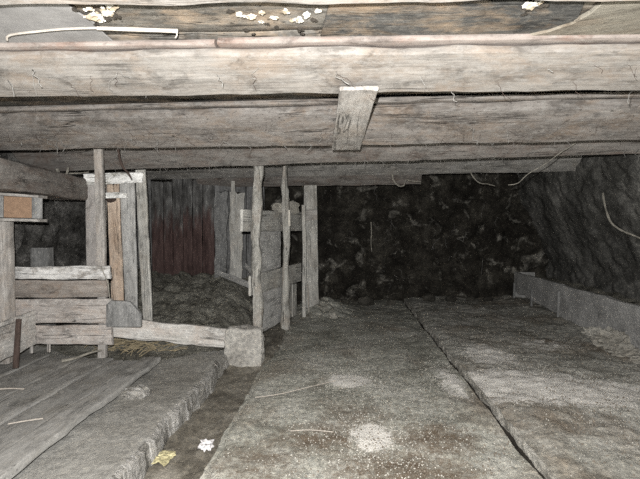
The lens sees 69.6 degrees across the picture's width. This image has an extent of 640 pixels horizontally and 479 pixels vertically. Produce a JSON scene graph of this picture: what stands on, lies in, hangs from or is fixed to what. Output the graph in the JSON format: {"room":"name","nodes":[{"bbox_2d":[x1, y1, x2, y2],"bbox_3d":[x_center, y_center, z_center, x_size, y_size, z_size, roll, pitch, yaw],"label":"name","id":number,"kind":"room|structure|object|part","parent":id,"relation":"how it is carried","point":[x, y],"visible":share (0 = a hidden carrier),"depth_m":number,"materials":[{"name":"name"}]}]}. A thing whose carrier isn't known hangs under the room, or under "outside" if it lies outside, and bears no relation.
{"room":"old livestock barn","nodes":[
{"label":"old livestock barn","id":0,"kind":"room"},
{"bbox_2d":[0,150,123,298],"bbox_3d":[-3.315,0.027,3.666,0.256,2.600,9.400,0,2,3],"label":"wall","id":1,"kind":"structure","parent":0,"point":[64,230],"depth_m":5.75,"materials":[{"name":"grey stone"}]},
{"bbox_2d":[143,301,300,478],"bbox_3d":[-0.764,1.219,3.283,0.535,0.152,8.800,0,2,3],"label":"gutter","id":2,"kind":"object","parent":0,"point":[214,416],"depth_m":3.21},
{"bbox_2d":[12,268,252,478],"bbox_3d":[-2.147,0.931,3.189,2.509,0.783,8.500,0,2,3],"label":"platform","id":3,"kind":"object","parent":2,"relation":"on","point":[121,439],"visible":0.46,"depth_m":3.47,"materials":[{"name":"stone"}]},
{"bbox_2d":[30,247,55,324],"bbox_3d":[-2.839,0.552,4.713,0.205,0.940,0.133,0,2,3],"label":"upright","id":4,"kind":"object","parent":3,"relation":"on","point":[39,256],"visible":0.28,"depth_m":4.64,"materials":[{"name":"grey wood"}]},
{"bbox_2d":[0,353,160,478],"bbox_3d":[-2.099,1.105,2.430,1.418,0.126,3.419,0,2,3],"label":"plank deck","id":5,"kind":"object","parent":3,"relation":"on","point":[64,394],"visible":0.99,"depth_m":3.11,"materials":[{"name":"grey wood"}]},
{"bbox_2d":[0,221,15,363],"bbox_3d":[-2.705,0.325,3.847,0.262,1.408,0.143,0,2,3],"label":"post","id":6,"kind":"object","parent":5,"relation":"on","point":[7,247],"visible":0.61,"depth_m":3.80,"materials":[{"name":"grey wood"}]},
{"bbox_2d":[0,193,46,221],"bbox_3d":[-2.441,-0.259,3.656,0.522,0.240,0.207,0,2,-5],"label":"wooden box","id":7,"kind":"object","parent":6,"relation":"attached to","point":[13,207],"visible":1,"depth_m":3.59,"materials":[{"name":"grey wood"}]},
{"bbox_3d":[-2.356,-0.253,3.589,0.216,0.172,0.012,0,2,-3],"label":"panel","id":8,"kind":"part","parent":7,"relation":"part of","materials":[{"name":"brown wood"}]},
{"bbox_2d":[0,388,23,389],"bbox_3d":[-2.170,1.052,3.244,0.170,0.012,0.014,0,2,0],"label":"stick","id":9,"kind":"object","parent":5,"relation":"on","point":[0,388],"visible":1,"depth_m":3.24,"materials":[{"name":"grey wood"}]},
{"bbox_2d":[12,319,21,367],"bbox_3d":[-2.380,0.817,3.617,0.042,0.378,0.091,0,2,-4],"label":"stake","id":10,"kind":"object","parent":5,"relation":"on","point":[16,353],"visible":1,"depth_m":3.60,"materials":[{"name":"brown wood"}]},
{"bbox_2d":[8,418,42,424],"bbox_3d":[-1.736,1.071,2.713,0.176,0.012,0.010,-1,2,-24],"label":"stick","id":11,"kind":"object","parent":5,"relation":"on","point":[38,418],"visible":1,"depth_m":2.71,"materials":[{"name":"beige wood"}]},
{"bbox_2d":[15,148,141,357],"bbox_3d":[-2.137,0.030,3.986,1.243,2.021,0.162,0,2,3],"label":"fence","id":12,"kind":"object","parent":5,"relation":"on","point":[56,303],"visible":0.84,"depth_m":3.96,"materials":[{"name":"grey wood"}]},
{"bbox_2d":[0,310,35,360],"bbox_3d":[-2.406,0.779,3.256,0.033,0.318,1.455,0,1,-5],"label":"board","id":13,"kind":"object","parent":12,"relation":"attached to","point":[28,326],"visible":0.87,"depth_m":3.68,"materials":[{"name":"grey wood"}]},
{"bbox_3d":[-1.917,0.029,4.021,0.088,2.021,0.072,0,2,3],"label":"post","id":14,"kind":"part","parent":12,"relation":"part of","materials":[{"name":"grey wood"}]},
{"bbox_2d":[101,266,109,299],"bbox_3d":[-1.818,0.368,3.905,0.087,0.290,0.017,0,2,10],"label":"hanging wire","id":15,"kind":"object","parent":12,"relation":"hanging from","point":[101,266],"visible":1,"depth_m":3.90,"materials":[{"name":"grey metal"}]},
{"bbox_2d":[62,349,101,362],"bbox_3d":[-2.011,0.981,3.897,0.341,0.115,0.060,0,2,0],"label":"stick","id":16,"kind":"object","parent":5,"relation":"on","point":[91,352],"visible":1,"depth_m":3.90,"materials":[{"name":"grey wood"}]},
{"bbox_2d":[83,170,152,324],"bbox_3d":[-2.143,0.153,4.911,0.733,1.783,0.098,0,2,3],"label":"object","id":17,"kind":"object","parent":3,"relation":"on","point":[122,214],"visible":0.7,"depth_m":4.91,"materials":[{"name":"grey wood"}]},
{"bbox_2d":[0,158,87,199],"bbox_3d":[-2.520,-0.495,3.780,0.368,0.249,2.167,0,2,-6],"label":"beam","id":18,"kind":"structure","parent":17,"relation":"attached to","point":[15,177],"depth_m":3.88,"materials":[{"name":"grey wood"}]},
{"bbox_2d":[84,337,184,356],"bbox_3d":[-1.758,0.975,4.425,1.040,0.215,0.451,0,2,3],"label":"pile","id":19,"kind":"object","parent":3,"relation":"on","point":[139,343],"visible":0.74,"depth_m":4.36,"materials":[{"name":"beige plant"}]},
{"bbox_2d":[119,384,150,399],"bbox_3d":[-1.318,1.093,3.271,0.228,0.108,0.145,0,2,3],"label":"clod","id":20,"kind":"object","parent":3,"relation":"on","point":[140,391],"visible":0.89,"depth_m":3.22,"materials":[{"name":"grey soil"}]},
{"bbox_2d":[135,179,264,277],"bbox_3d":[-1.877,-0.114,7.067,2.079,1.839,0.086,0,2,3],"label":"wall","id":21,"kind":"structure","parent":3,"relation":"on","point":[173,228],"depth_m":7.04,"materials":[{"name":"red paint"}]},
{"bbox_2d":[196,174,421,186],"bbox_3d":[-0.216,-0.881,6.748,3.337,0.192,0.160,0,2,9],"label":"ceiling beam","id":22,"kind":"structure","parent":21,"relation":"on","point":[350,180],"depth_m":6.70,"materials":[{"name":"grey wood"}]},
{"bbox_2d":[214,189,228,277],"bbox_3d":[-1.415,-0.011,6.578,0.215,1.417,0.032,1,2,3],"label":"leaning board","id":23,"kind":"object","parent":3,"relation":"on","point":[221,210],"visible":0.92,"depth_m":6.56,"materials":[{"name":"grey wood"}]},
{"bbox_2d":[216,269,248,287],"bbox_3d":[-1.160,0.512,6.081,0.040,0.174,0.842,-2,3,-41],"label":"board","id":24,"kind":"object","parent":3,"relation":"on","point":[230,277],"visible":0.98,"depth_m":6.04,"materials":[{"name":"grey wood"}]},
{"bbox_2d":[245,264,250,273],"bbox_3d":[-0.881,0.391,5.814,0.037,0.150,0.363,-1,2,-28],"label":"board","id":25,"kind":"object","parent":24,"relation":"on","point":[247,267],"visible":0.53,"depth_m":5.87,"materials":[{"name":"grey wood"}]},
{"bbox_2d":[229,192,244,278],"bbox_3d":[-1.189,0.008,6.568,0.223,1.379,0.032,1,2,3],"label":"leaning board","id":26,"kind":"object","parent":3,"relation":"on","point":[236,236],"visible":0.76,"depth_m":6.55,"materials":[{"name":"grey wood"}]},
{"bbox_2d":[231,181,234,223],"bbox_3d":[-1.227,-0.522,6.492,0.062,0.606,0.021,0,2,3],"label":"board","id":27,"kind":"object","parent":26,"relation":"attached to","point":[232,182],"visible":1,"depth_m":6.48,"materials":[{"name":"grey wood"}]},
{"bbox_2d":[151,450,175,465],"bbox_3d":[-0.922,1.257,2.657,0.174,0.042,0.159,0,2,3],"label":"wrapper","id":28,"kind":"object","parent":2,"relation":"on","point":[164,456],"visible":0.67,"depth_m":2.64,"materials":[{"name":"yellow paper"}]},
{"bbox_2d":[198,439,213,451],"bbox_3d":[-0.693,1.249,2.807,0.101,0.056,0.097,0,2,3],"label":"paper scrap","id":29,"kind":"object","parent":2,"relation":"on","point":[205,444],"visible":1,"depth_m":2.79,"materials":[{"name":"white paper"}]},
{"bbox_2d":[224,324,264,366],"bbox_3d":[-0.716,1.026,4.408,0.378,0.409,0.158,0,2,3],"label":"block","id":30,"kind":"object","parent":2,"relation":"on","point":[244,344],"visible":0.98,"depth_m":4.33,"materials":[{"name":"stone"}]},
{"bbox_2d":[113,319,225,347],"bbox_3d":[-1.382,0.863,4.263,1.046,0.337,0.047,0,2,-13],"label":"plank","id":31,"kind":"object","parent":30,"relation":"on","point":[184,334],"visible":0.87,"depth_m":4.25,"materials":[{"name":"grey wood"}]},
{"bbox_2d":[240,164,318,331],"bbox_3d":[-0.414,0.045,5.721,0.254,2.178,2.242,1,2,15],"label":"fence","id":32,"kind":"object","parent":2,"relation":"on","point":[274,292],"depth_m":5.59,"materials":[{"name":"grey wood"}]},
{"bbox_3d":[-0.615,0.133,5.402,0.029,0.480,0.796,1,2,16],"label":"panel","id":33,"kind":"part","parent":32,"relation":"part of","materials":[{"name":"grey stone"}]},
{"bbox_3d":[-0.597,0.816,5.434,0.029,0.472,0.778,1,2,16],"label":"panel","id":34,"kind":"part","parent":32,"relation":"part of","materials":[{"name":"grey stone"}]},
{"bbox_2d":[271,202,281,212],"bbox_3d":[-0.512,-0.392,5.641,0.180,0.145,0.086,0,2,3],"label":"lump","id":35,"kind":"object","parent":32,"relation":"attached to","point":[276,206],"visible":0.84,"depth_m":5.61,"materials":[{"name":"grey stone"}]},
{"bbox_2d":[289,200,299,214],"bbox_3d":[-0.371,-0.422,6.117,0.206,0.199,0.104,0,2,3],"label":"lump","id":36,"kind":"object","parent":32,"relation":"on","point":[293,205],"visible":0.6,"depth_m":6.08,"materials":[{"name":"grey stone"}]},
{"bbox_3d":[-0.127,0.143,6.740,0.206,1.860,0.106,-1,2,3],"label":"post","id":37,"kind":"part","parent":32,"relation":"part of","materials":[{"name":"grey wood"}]},
{"bbox_2d":[0,1,639,106],"bbox_3d":[0.195,-1.033,3.512,7.350,0.189,9.500,0,2,3],"label":"ceiling","id":38,"kind":"structure","parent":0,"point":[207,20],"depth_m":1.96,"materials":[{"name":"wood"}]},
{"bbox_2d":[0,4,112,42],"bbox_3d":[-1.290,-0.884,1.905,0.749,0.008,0.404,0,2,2],"label":"paper","id":39,"kind":"object","parent":38,"relation":"attached to","point":[14,18],"visible":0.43,"depth_m":1.88,"materials":[{"name":"grey paper"}]},
{"bbox_2d":[5,26,177,40],"bbox_3d":[-0.934,-0.867,1.903,0.724,0.096,0.149,0,2,3],"label":"bare lath","id":40,"kind":"object","parent":38,"relation":"attached to","point":[133,29],"visible":0.99,"depth_m":1.84,"materials":[{"name":"wood"}]},
{"bbox_2d":[71,4,121,25],"bbox_3d":[-0.827,-0.860,1.767,0.204,0.038,0.150,0,2,13],"label":"growth","id":41,"kind":"object","parent":38,"relation":"attached to","point":[95,16],"visible":1,"depth_m":1.75,"materials":[{"name":"white plant"}]},
{"bbox_2d":[0,39,219,51],"bbox_3d":[-1.481,-0.879,2.131,2.045,0.034,0.125,0,2,2],"label":"board","id":42,"kind":"object","parent":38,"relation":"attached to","point":[125,45],"visible":0.6,"depth_m":2.06,"materials":[{"name":"grey wood"}]},
{"bbox_2d":[226,8,321,35],"bbox_3d":[-0.171,-0.872,1.849,0.369,0.026,0.244,0,2,3],"label":"growth","id":43,"kind":"object","parent":38,"relation":"attached to","point":[284,11],"visible":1,"depth_m":1.79,"materials":[{"name":"white plant"}]},
{"bbox_2d":[0,98,639,149],"bbox_3d":[0.057,-0.806,3.253,6.506,0.242,0.290,0,2,5],"label":"ceiling beam","id":44,"kind":"structure","parent":38,"relation":"attached to","point":[409,123],"depth_m":3.21,"materials":[{"name":"grey wood"}]},
{"bbox_2d":[0,91,639,112],"bbox_3d":[0.051,-0.932,3.143,6.214,0.042,0.127,0,2,5],"label":"board","id":45,"kind":"object","parent":44,"relation":"on","point":[614,94],"visible":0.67,"depth_m":3.10,"materials":[{"name":"grey wood"}]},
{"bbox_2d":[332,86,377,149],"bbox_3d":[0.181,-0.696,2.810,0.214,0.089,1.316,0,2,1],"label":"nailed crosspiece","id":46,"kind":"object","parent":44,"relation":"attached to","point":[354,106],"visible":1,"depth_m":2.57,"materials":[{"name":"grey wood"}]},
{"bbox_2d":[0,0,639,5],"bbox_3d":[0.069,-0.825,1.407,4.402,0.100,0.260,0,2,1],"label":"ceiling beam","id":47,"kind":"structure","parent":38,"relation":"attached to","point":[2,2],"depth_m":1.51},
{"bbox_2d":[0,43,639,96],"bbox_3d":[-0.020,-0.795,2.175,6.451,0.152,0.269,0,2,2],"label":"ceiling beam","id":48,"kind":"structure","parent":38,"relation":"attached to","point":[459,68],"depth_m":2.13,"materials":[{"name":"grey wood"}]},
{"bbox_2d":[217,34,639,48],"bbox_3d":[1.125,-0.880,2.037,3.159,0.036,0.126,0,2,2],"label":"pole","id":49,"kind":"object","parent":48,"relation":"on","point":[400,41],"visible":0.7,"depth_m":2.02,"materials":[{"name":"grey wood"}]},
{"bbox_2d":[10,140,639,170],"bbox_3d":[0.134,-0.880,4.347,6.578,0.367,0.280,0,2,8],"label":"ceiling beam","id":50,"kind":"structure","parent":38,"relation":"attached to","point":[132,158],"depth_m":4.41,"materials":[{"name":"grey wood"}]},
{"bbox_2d":[117,149,131,177],"bbox_3d":[-1.623,-0.629,3.813,0.123,0.244,0.024,0,2,3],"label":"root","id":51,"kind":"object","parent":50,"relation":"hanging from","point":[118,150],"visible":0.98,"depth_m":3.81,"materials":[{"name":"plant"}]},
{"bbox_2d":[0,65,638,178],"bbox_3d":[0.100,-0.808,4.360,6.493,0.279,4.636,0,2,3],"label":"root hairs","id":52,"kind":"object","parent":50,"relation":"attached to","point":[594,65],"visible":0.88,"depth_m":3.30,"materials":[{"name":"brown plant"}]},
{"bbox_2d":[510,143,575,184],"bbox_3d":[1.880,-0.639,3.895,0.560,0.356,0.009,0,2,3],"label":"root","id":53,"kind":"object","parent":50,"relation":"hanging from","point":[574,143],"visible":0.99,"depth_m":3.89,"materials":[{"name":"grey plant"}]},
{"bbox_2d":[115,155,581,178],"bbox_3d":[0.212,-1.017,6.391,6.545,0.298,0.260,0,2,9],"label":"ceiling beam","id":54,"kind":"structure","parent":38,"relation":"attached to","point":[497,164],"depth_m":6.28,"materials":[{"name":"grey wood"}]},
{"bbox_2d":[0,67,639,290],"bbox_3d":[0.132,0.030,4.864,6.503,1.862,5.761,0,2,3],"label":"cobwebs","id":55,"kind":"object","parent":54,"relation":"hanging from","point":[258,67],"visible":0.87,"depth_m":3.52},
{"bbox_2d":[391,174,419,186],"bbox_3d":[1.110,-0.763,5.931,0.382,0.170,0.022,0,2,3],"label":"root","id":56,"kind":"object","parent":54,"relation":"hanging from","point":[391,174],"visible":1,"depth_m":5.93,"materials":[{"name":"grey plant"}]},
{"bbox_2d":[320,0,584,36],"bbox_3d":[0.549,-0.892,1.912,1.116,0.012,0.421,0,2,0],"label":"board","id":57,"kind":"object","parent":38,"relation":"attached to","point":[477,16],"visible":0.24,"depth_m":1.84,"materials":[{"name":"wood"}]},
{"bbox_2d":[520,0,548,15],"bbox_3d":[0.786,-0.864,1.719,0.093,0.032,0.120,-1,2,-30],"label":"growth","id":58,"kind":"object","parent":38,"relation":"attached to","point":[529,5],"visible":1,"depth_m":1.69,"materials":[{"name":"white plant"}]},
{"bbox_2d":[530,1,639,35],"bbox_3d":[1.263,-0.883,1.841,1.076,0.020,0.465,0,2,0],"label":"wood","id":59,"kind":"object","parent":38,"relation":"attached to","point":[609,17],"visible":0.49,"depth_m":1.85,"materials":[{"name":"grey wood"}]},
{"bbox_2d":[151,173,547,302],"bbox_3d":[0.456,-0.093,7.970,7.252,2.550,0.500,0,2,3],"label":"wall","id":60,"kind":"structure","parent":0,"point":[348,269],"depth_m":8.00,"materials":[{"name":"black stone"}]},
{"bbox_2d":[200,296,542,478],"bbox_3d":[0.320,1.139,3.529,1.895,0.306,9.400,0,2,3],"label":"floor","id":61,"kind":"structure","parent":0,"point":[315,321],"depth_m":3.19,"materials":[{"name":"grey concrete"}]},
{"bbox_2d":[255,380,335,397],"bbox_3d":[-0.164,1.159,3.561,0.715,0.012,0.049,-1,2,-31],"label":"stalk","id":62,"kind":"object","parent":61,"relation":"on","point":[334,380],"visible":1,"depth_m":3.51,"materials":[{"name":"beige plant"}]},
{"bbox_2d":[290,430,332,431],"bbox_3d":[-0.052,1.183,2.845,0.267,0.010,0.017,0,2,3],"label":"stalk","id":63,"kind":"object","parent":61,"relation":"on","point":[290,430],"visible":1,"depth_m":2.85,"materials":[{"name":"beige plant"}]},
{"bbox_2d":[329,312,337,318],"bbox_3d":[0.174,1.046,6.305,0.138,0.112,0.106,0,2,3],"label":"rubble","id":64,"kind":"object","parent":61,"relation":"on","point":[333,315],"depth_m":6.27,"materials":[{"name":"grey stone"}]},
{"bbox_2d":[340,299,349,303],"bbox_3d":[0.399,1.018,7.459,0.169,0.117,0.127,0,2,3],"label":"rubble stone","id":65,"kind":"object","parent":61,"relation":"on","point":[345,301],"visible":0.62,"depth_m":7.42,"materials":[{"name":"grey stone"}]},
{"bbox_2d":[358,296,373,305],"bbox_3d":[0.742,1.000,7.409,0.251,0.190,0.218,1,2,18],"label":"rubble stone","id":66,"kind":"object","parent":61,"relation":"on","point":[364,300],"visible":0.98,"depth_m":7.34,"materials":[{"name":"grey stone"}]},
{"bbox_2d":[210,302,639,478],"bbox_3d":[1.217,1.131,4.123,3.465,0.108,6.508,0,2,3],"label":"crumbs","id":67,"kind":"object","parent":61,"relation":"on","point":[368,442],"visible":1,"depth_m":3.08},
{"bbox_2d":[404,295,639,478],"bbox_3d":[2.481,1.178,3.427,2.588,0.220,9.400,0,2,3],"label":"slab","id":68,"kind":"object","parent":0,"point":[548,464],"visible":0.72,"depth_m":3.65,"materials":[{"name":"stone"}]},
{"bbox_2d":[422,293,435,301],"bbox_3d":[1.751,0.948,7.412,0.223,0.172,0.186,0,2,3],"label":"rubble stone","id":69,"kind":"object","parent":68,"relation":"on","point":[428,297],"visible":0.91,"depth_m":7.35,"materials":[{"name":"grey stone"}]},
{"bbox_2d":[445,294,456,301],"bbox_3d":[2.107,0.953,7.407,0.190,0.141,0.153,0,2,3],"label":"rubble stone","id":70,"kind":"object","parent":68,"relation":"on","point":[450,298],"visible":0.93,"depth_m":7.36,"materials":[{"name":"grey stone"}]},
{"bbox_2d":[483,295,493,300],"bbox_3d":[2.704,0.961,7.400,0.143,0.121,0.142,-2,3,-42],"label":"rubble stone","id":71,"kind":"object","parent":68,"relation":"on","point":[486,298],"visible":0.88,"depth_m":7.36,"materials":[{"name":"grey stone"}]},
{"bbox_2d":[513,272,639,348],"bbox_3d":[3.374,0.855,5.090,0.622,0.488,5.227,0,2,3],"label":"wall","id":72,"kind":"structure","parent":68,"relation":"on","point":[582,305],"depth_m":5.55,"materials":[{"name":"grey concrete"}]},
{"bbox_2d":[581,326,598,335],"bbox_3d":[3.030,1.026,5.099,0.251,0.135,0.167,0,2,3],"label":"chunk","id":73,"kind":"object","parent":68,"relation":"on","point":[588,331],"visible":0.59,"depth_m":5.06,"materials":[{"name":"grey stone"}]},
{"bbox_2d":[593,326,613,334],"bbox_3d":[3.020,1.013,4.834,0.235,0.209,0.212,0,2,3],"label":"chunk","id":74,"kind":"object","parent":68,"relation":"on","point":[608,328],"visible":0.13,"depth_m":4.84,"materials":[{"name":"grey stone"}]},
{"bbox_2d":[590,330,630,348],"bbox_3d":[2.955,1.020,4.641,0.436,0.216,0.252,0,2,3],"label":"chunk","id":75,"kind":"object","parent":68,"relation":"on","point":[604,338],"visible":0.68,"depth_m":4.59,"materials":[{"name":"grey stone"}]},
{"bbox_2d":[605,343,639,357],"bbox_3d":[2.855,1.041,4.324,0.297,0.136,0.234,0,2,3],"label":"chunk","id":76,"kind":"object","parent":68,"relation":"on","point":[623,349],"visible":0.88,"depth_m":4.28,"materials":[{"name":"grey stone"}]},
{"bbox_2d":[627,355,639,363],"bbox_3d":[2.871,1.066,4.090,0.244,0.072,0.170,0,2,3],"label":"chunk","id":77,"kind":"object","parent":68,"relation":"on","point":[635,359],"visible":1,"depth_m":4.08,"materials":[{"name":"grey stone"}]},
{"bbox_2d":[518,154,639,299],"bbox_3d":[3.427,0.037,3.343,0.629,2.600,9.402,0,2,3],"label":"wall","id":78,"kind":"structure","parent":0,"point":[567,212],"depth_m":6.05,"materials":[{"name":"stone"}]},
{"bbox_2d":[602,193,639,238],"bbox_3d":[3.220,-0.246,4.881,0.397,0.515,0.078,1,2,31],"label":"root","id":79,"kind":"object","parent":78,"relation":"attached to","point":[603,196],"depth_m":4.91,"materials":[{"name":"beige plant"}]}
]}

